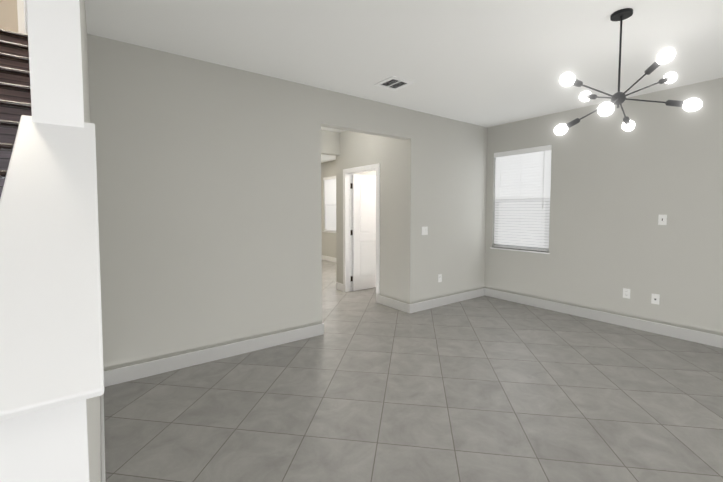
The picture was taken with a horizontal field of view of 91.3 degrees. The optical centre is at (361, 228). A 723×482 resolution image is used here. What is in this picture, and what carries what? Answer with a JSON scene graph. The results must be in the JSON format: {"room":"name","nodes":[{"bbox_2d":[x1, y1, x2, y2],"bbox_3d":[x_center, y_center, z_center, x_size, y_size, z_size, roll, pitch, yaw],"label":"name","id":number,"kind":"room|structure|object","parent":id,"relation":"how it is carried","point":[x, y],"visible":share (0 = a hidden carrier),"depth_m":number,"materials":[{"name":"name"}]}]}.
{"room":"empty living room","nodes":[
{"label":"empty living room","id":0,"kind":"room"},
{"bbox_2d":[0,0,17,32],"bbox_3d":[-5.831,-3.222,5.737,2.590,2.503,0.122,-2,4,-36],"label":"wall","id":1,"kind":"structure","parent":0,"point":[8,16],"depth_m":5.73,"materials":[{"name":"paint"}]},
{"bbox_2d":[17,0,26,34],"bbox_3d":[-5.316,-3.047,6.117,0.867,2.115,0.140,-2,4,-36],"label":"door frame","id":2,"kind":"structure","parent":1,"relation":"attached to","point":[22,18],"depth_m":5.81,"materials":[{"name":"white wood"}]},
{"bbox_2d":[79,0,100,481],"bbox_3d":[-1.882,-1.504,2.309,0.122,5.580,4.424,-2,4,-36],"label":"wall","id":3,"kind":"structure","parent":0,"point":[85,69],"depth_m":1.35,"materials":[{"name":"paint"}]},
{"bbox_2d":[0,399,89,481],"bbox_3d":[-0.562,0.808,0.644,0.126,1.136,0.012,-2,4,-36],"label":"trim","id":4,"kind":"structure","parent":3,"relation":"attached to","point":[49,445],"depth_m":0.62,"materials":[{"name":"white paint"}]},
{"bbox_2d":[0,115,103,420],"bbox_3d":[-0.744,-0.032,0.846,0.182,0.608,0.795,-2,4,-36],"label":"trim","id":5,"kind":"structure","parent":3,"relation":"on","point":[51,346],"depth_m":0.72,"materials":[{"name":"white paint"}]},
{"bbox_2d":[26,0,83,127],"bbox_3d":[-0.957,-2.273,1.019,0.126,3.910,0.012,-2,4,-36],"label":"column","id":6,"kind":"structure","parent":3,"relation":"attached to","point":[55,56],"depth_m":1.10,"materials":[{"name":"white paint"}]},
{"bbox_2d":[101,371,105,481],"bbox_3d":[-1.288,1.256,1.765,0.016,0.125,2.614,-2,4,-36],"label":"baseboard","id":7,"kind":"structure","parent":3,"relation":"attached to","point":[103,476],"depth_m":1.96,"materials":[{"name":"white wood"}]},
{"bbox_2d":[87,34,487,370],"bbox_3d":[-0.055,-0.185,4.310,5.112,2.740,0.122,-2,4,-36],"label":"wall","id":8,"kind":"structure","parent":0,"point":[209,194],"depth_m":3.35,"materials":[{"name":"paint"}]},
{"bbox_2d":[105,323,323,386],"bbox_3d":[-1.235,1.170,3.415,2.008,0.125,0.020,-2,4,-36],"label":"baseboard","id":9,"kind":"structure","parent":8,"relation":"attached to","point":[137,371],"depth_m":3.26,"materials":[{"name":"white wood"}]},
{"bbox_2d":[422,227,427,234],"bbox_3d":[0.883,0.032,4.934,0.118,0.116,0.009,-2,4,-36],"label":"switch plate","id":10,"kind":"object","parent":8,"relation":"attached to","point":[424,230],"visible":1,"depth_m":4.93,"materials":[{"name":"plastic"}]},
{"bbox_2d":[438,274,441,281],"bbox_3d":[1.146,0.727,5.166,0.072,0.116,0.008,-2,4,-36],"label":"electrical outlet","id":11,"kind":"object","parent":8,"relation":"attached to","point":[439,277],"visible":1,"depth_m":5.16,"materials":[{"name":"plastic"}]},
{"bbox_2d":[409,288,484,312],"bbox_3d":[1.330,1.072,5.316,1.684,0.125,0.016,-2,4,-36],"label":"baseboard","id":12,"kind":"structure","parent":8,"relation":"attached to","point":[420,306],"depth_m":5.24,"materials":[{"name":"white wood"}]},
{"bbox_2d":[336,155,375,282],"bbox_3d":[0.276,-0.310,6.717,1.710,2.740,0.122,-2,4,-36],"label":"wall","id":13,"kind":"structure","parent":0,"point":[371,173],"depth_m":6.23,"materials":[{"name":"paint"}]},
{"bbox_2d":[336,282,342,290],"bbox_3d":[0.213,0.993,6.822,1.684,0.125,0.018,-2,4,-36],"label":"baseboard","id":14,"kind":"structure","parent":13,"relation":"attached to","point":[339,286],"depth_m":6.22,"materials":[{"name":"white wood"}]},
{"bbox_2d":[340,131,404,301],"bbox_3d":[0.156,-0.250,5.547,0.122,2.740,1.618,-2,4,-36],"label":"wall","id":15,"kind":"structure","parent":0,"point":[357,149],"depth_m":5.16,"materials":[{"name":"paint"}]},
{"bbox_2d":[343,163,379,302],"bbox_3d":[0.035,0.061,5.727,0.158,2.100,0.970,-2,4,-36],"label":"door frame","id":16,"kind":"structure","parent":15,"relation":"attached to","point":[347,229],"depth_m":6.01,"materials":[{"name":"white wood"}]},
{"bbox_2d":[350,174,375,290],"bbox_3d":[0.179,0.069,6.303,0.862,2.010,0.077,-2,4,-36],"label":"room door","id":17,"kind":"structure","parent":15,"relation":"in","point":[363,230],"depth_m":6.20,"materials":[{"name":"white wood"}]},
{"bbox_2d":[379,295,408,312],"bbox_3d":[0.464,1.083,5.087,0.020,0.125,0.645,-2,4,-36],"label":"baseboard","id":18,"kind":"structure","parent":15,"relation":"attached to","point":[399,305],"depth_m":5.06,"materials":[{"name":"white wood"}]},
{"bbox_2d":[85,0,722,162],"bbox_3d":[0.629,-1.573,3.448,5.272,0.120,13.820,-2,4,-36],"label":"ceiling","id":19,"kind":"structure","parent":0,"point":[487,63],"depth_m":2.83,"materials":[{"name":"paint"}]},
{"bbox_2d":[321,130,339,155],"bbox_3d":[-1.021,-1.439,5.696,1.520,0.380,0.122,-2,4,-36],"label":"beam","id":20,"kind":"structure","parent":19,"relation":"attached to","point":[330,142],"depth_m":5.99,"materials":[{"name":"paint"}]},
{"bbox_2d":[374,76,413,90],"bbox_3d":[0.342,-1.523,3.723,0.300,0.008,0.300,-2,4,-36],"label":"ceiling vent","id":21,"kind":"object","parent":19,"relation":"in","point":[393,83],"visible":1,"depth_m":3.72,"materials":[{"name":"white metal"}]},
{"bbox_2d":[554,8,701,134],"bbox_3d":[1.793,-1.065,2.432,1.255,0.787,0.789,-2,4,-36],"label":"chandelier","id":22,"kind":"object","parent":19,"relation":"hanging from","point":[664,56],"visible":1,"depth_m":2.35,"materials":[{"name":"black metal"}]},
{"bbox_2d":[104,260,722,481],"bbox_3d":[-0.789,1.332,2.472,9.490,0.100,14.100,-2,4,-36],"label":"floor","id":23,"kind":"structure","parent":0,"point":[365,387],"depth_m":2.55,"materials":[{"name":"tile"}]},
{"bbox_2d":[0,29,31,197],"bbox_3d":[-2.143,-0.227,1.858,0.869,3.077,3.873,-2,4,-36],"label":"stairs","id":24,"kind":"structure","parent":23,"relation":"on","point":[15,98],"depth_m":2.68,"materials":[{"name":"brown wood"}]},
{"bbox_2d":[321,78,722,335],"bbox_3d":[2.683,-0.223,5.041,0.160,2.740,13.820,-2,4,-36],"label":"wall","id":25,"kind":"structure","parent":0,"point":[616,190],"depth_m":4.21,"materials":[{"name":"paint"}]},
{"bbox_2d":[322,255,335,262],"bbox_3d":[-0.256,0.885,8.920,0.020,0.125,3.948,-2,4,-36],"label":"baseboard","id":26,"kind":"structure","parent":25,"relation":"attached to","point":[327,258],"depth_m":9.76,"materials":[{"name":"white wood"}]},
{"bbox_2d":[490,247,549,253],"bbox_3d":[2.404,0.330,5.374,0.117,0.020,0.940,-2,4,-36],"label":"window sill","id":27,"kind":"structure","parent":25,"relation":"attached to","point":[532,251],"depth_m":5.29,"materials":[{"name":"white wood"}]},
{"bbox_2d":[495,244,548,251],"bbox_3d":[2.469,-0.436,5.382,0.055,1.510,0.900,-2,4,-36],"label":"window","id":28,"kind":"structure","parent":25,"relation":"in","point":[523,247],"depth_m":5.38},
{"bbox_2d":[493,145,551,251],"bbox_3d":[2.400,-0.439,5.331,0.077,1.496,0.892,-2,4,-36],"label":"window blind","id":29,"kind":"object","parent":25,"relation":"attached to","point":[522,195],"visible":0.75,"depth_m":5.30,"materials":[{"name":"white plastic"}]},
{"bbox_2d":[485,288,722,347],"bbox_3d":[4.376,1.208,2.676,0.020,0.125,7.890,-2,4,-36],"label":"baseboard","id":30,"kind":"structure","parent":25,"relation":"attached to","point":[705,338],"depth_m":4.33,"materials":[{"name":"white wood"}]},
{"bbox_2d":[623,288,629,298],"bbox_3d":[3.194,0.782,4.261,0.008,0.116,0.072,-2,4,-36],"label":"electrical outlet","id":31,"kind":"object","parent":25,"relation":"attached to","point":[626,293],"visible":1,"depth_m":4.26,"materials":[{"name":"plastic"}]},
{"bbox_2d":[651,294,659,304],"bbox_3d":[3.358,0.807,4.040,0.009,0.116,0.072,-2,4,-36],"label":"electrical outlet","id":32,"kind":"object","parent":25,"relation":"attached to","point":[655,298],"visible":1,"depth_m":4.04,"materials":[{"name":"plastic"}]},
{"bbox_2d":[658,215,666,224],"bbox_3d":[3.377,-0.098,3.967,0.009,0.116,0.072,-2,4,-36],"label":"switch plate","id":33,"kind":"object","parent":25,"relation":"attached to","point":[662,219],"visible":1,"depth_m":3.96,"materials":[{"name":"plastic"}]},
{"bbox_3d":[-0.716,-0.659,9.676,0.055,1.510,0.900,-2,4,-36],"label":"window","id":34,"kind":"structure","parent":0,"visible":0},
{"bbox_2d":[323,176,335,231],"bbox_3d":[-0.785,-0.661,9.624,0.077,1.496,0.892,-2,4,-36],"label":"window blind","id":35,"kind":"object","parent":34,"relation":"attached to","point":[330,202],"visible":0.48,"depth_m":9.73,"materials":[{"name":"white plastic"}]}
]}

